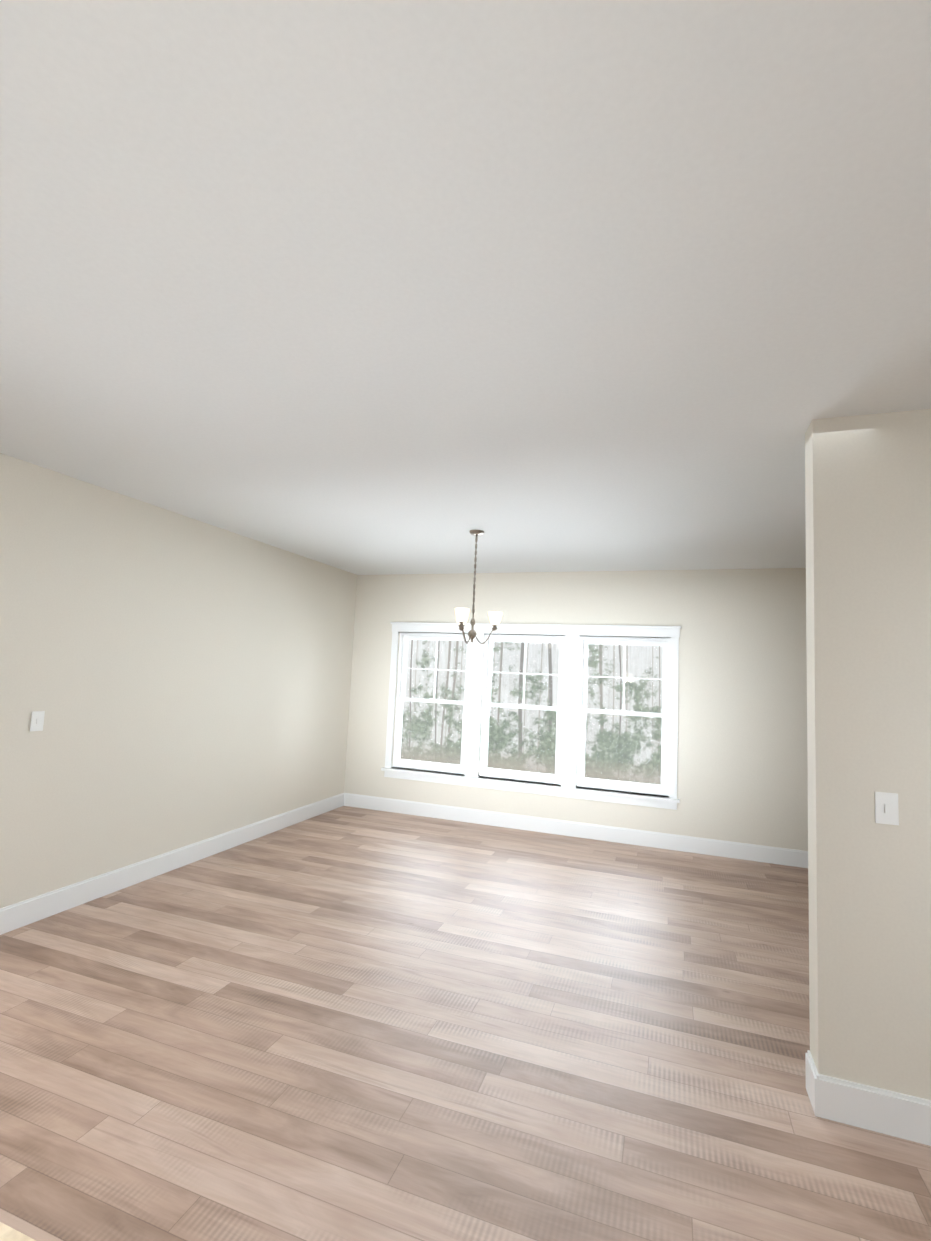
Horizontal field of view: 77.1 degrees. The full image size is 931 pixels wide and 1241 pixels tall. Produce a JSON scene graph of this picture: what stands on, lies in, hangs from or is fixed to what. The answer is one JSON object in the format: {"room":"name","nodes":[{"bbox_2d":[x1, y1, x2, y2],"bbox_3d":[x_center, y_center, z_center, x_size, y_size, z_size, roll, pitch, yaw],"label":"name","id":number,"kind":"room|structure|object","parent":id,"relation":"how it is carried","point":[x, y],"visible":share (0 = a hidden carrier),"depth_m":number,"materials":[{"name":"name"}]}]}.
{"room":"empty dining room","nodes":[
{"label":"empty dining room","id":0,"kind":"room"},
{"bbox_2d":[0,453,356,907],"bbox_3d":[-3.023,0.337,2.561,0.140,2.750,9.530,1,-5,19],"label":"wall","id":1,"kind":"structure","parent":0,"point":[180,680],"depth_m":4.28,"materials":[{"name":"paint"}]},
{"bbox_2d":[30,711,44,730],"bbox_3d":[-2.598,0.611,3.545,0.011,0.118,0.075,1,-5,19],"label":"light switch","id":2,"kind":"object","parent":1,"relation":"attached to","point":[37,717],"depth_m":3.54,"materials":[{"name":"white plastic"}]},
{"bbox_2d":[0,793,343,934],"bbox_3d":[-2.114,1.901,4.952,0.016,0.146,4.050,1,-5,19],"label":"baseboard","id":3,"kind":"structure","parent":1,"relation":"attached to","point":[23,913],"depth_m":4.26,"materials":[{"name":"white wood"}]},
{"bbox_2d":[0,806,930,1240],"bbox_3d":[-1.004,1.597,-0.069,8.950,0.050,13.280,1,-5,19],"label":"floor","id":4,"kind":"structure","parent":0,"point":[348,1024],"depth_m":2.47,"materials":[{"name":"brown wood"}]},
{"bbox_2d":[0,0,930,574],"bbox_3d":[-0.880,-1.189,0.183,8.950,0.050,13.280,1,-5,19],"label":"ceiling","id":5,"kind":"structure","parent":0,"point":[384,286],"depth_m":1.63,"materials":[{"name":"paint"}]},
{"bbox_2d":[454,530,502,643],"bbox_3d":[0.075,-0.268,4.608,0.420,0.901,0.407,1,-5,19],"label":"chandelier","id":6,"kind":"object","parent":5,"relation":"hanging from","point":[462,616],"visible":1,"depth_m":4.59,"materials":[{"name":"silver metal"}]},
{"bbox_2d":[344,568,807,850],"bbox_3d":[1.942,0.861,5.908,7.280,2.750,0.140,1,-5,19],"label":"wall","id":7,"kind":"structure","parent":0,"point":[742,769],"depth_m":5.76,"materials":[{"name":"paint"}]},
{"bbox_2d":[393,632,470,773],"bbox_3d":[-0.370,0.926,6.712,0.907,1.560,0.087,1,-5,19],"label":"window unit","id":8,"kind":"structure","parent":7,"relation":"in","point":[399,715],"depth_m":6.73,"materials":[{"name":"white"}]},
{"bbox_2d":[479,634,564,784],"bbox_3d":[0.626,0.939,6.360,0.907,1.560,0.087,1,-5,19],"label":"window unit","id":9,"kind":"structure","parent":7,"relation":"in","point":[514,774],"depth_m":6.36,"materials":[{"name":"white"}]},
{"bbox_2d":[381,622,680,809],"bbox_3d":[0.617,0.936,6.335,3.220,1.790,0.200,1,-5,19],"label":"window unit","id":10,"kind":"structure","parent":7,"relation":"in","point":[612,784],"depth_m":6.09,"materials":[{"name":"white"}]},
{"bbox_2d":[344,793,807,867],"bbox_3d":[1.858,2.148,5.718,7.000,0.146,0.016,1,-5,19],"label":"baseboard","id":11,"kind":"structure","parent":7,"relation":"attached to","point":[752,852],"depth_m":5.92,"materials":[{"name":"white wood"}]},
{"bbox_2d":[805,409,930,1099],"bbox_3d":[2.763,0.541,1.950,2.820,2.750,0.150,1,-5,19],"label":"wall","id":12,"kind":"structure","parent":0,"point":[868,545],"depth_m":2.29,"materials":[{"name":"paint"}]},
{"bbox_2d":[805,1061,930,1145],"bbox_3d":[2.673,1.828,1.767,2.836,0.146,0.036,1,-5,19],"label":"baseboard","id":13,"kind":"structure","parent":12,"relation":"attached to","point":[892,1113],"depth_m":2.17,"materials":[{"name":"white wood"}]},
{"bbox_2d":[875,792,898,824],"bbox_3d":[1.622,0.724,2.247,0.075,0.118,0.011,1,-5,19],"label":"light switch","id":14,"kind":"object","parent":12,"relation":"attached to","point":[886,809],"depth_m":2.25,"materials":[{"name":"white plastic"}]},
{"label":"outside","id":15,"kind":"structure","parent":0,"visible":0},
{"bbox_2d":[400,635,662,784],"bbox_3d":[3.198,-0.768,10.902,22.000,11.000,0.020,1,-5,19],"label":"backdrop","id":16,"kind":"structure","parent":15,"point":[514,648],"depth_m":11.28,"materials":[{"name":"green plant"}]}
]}

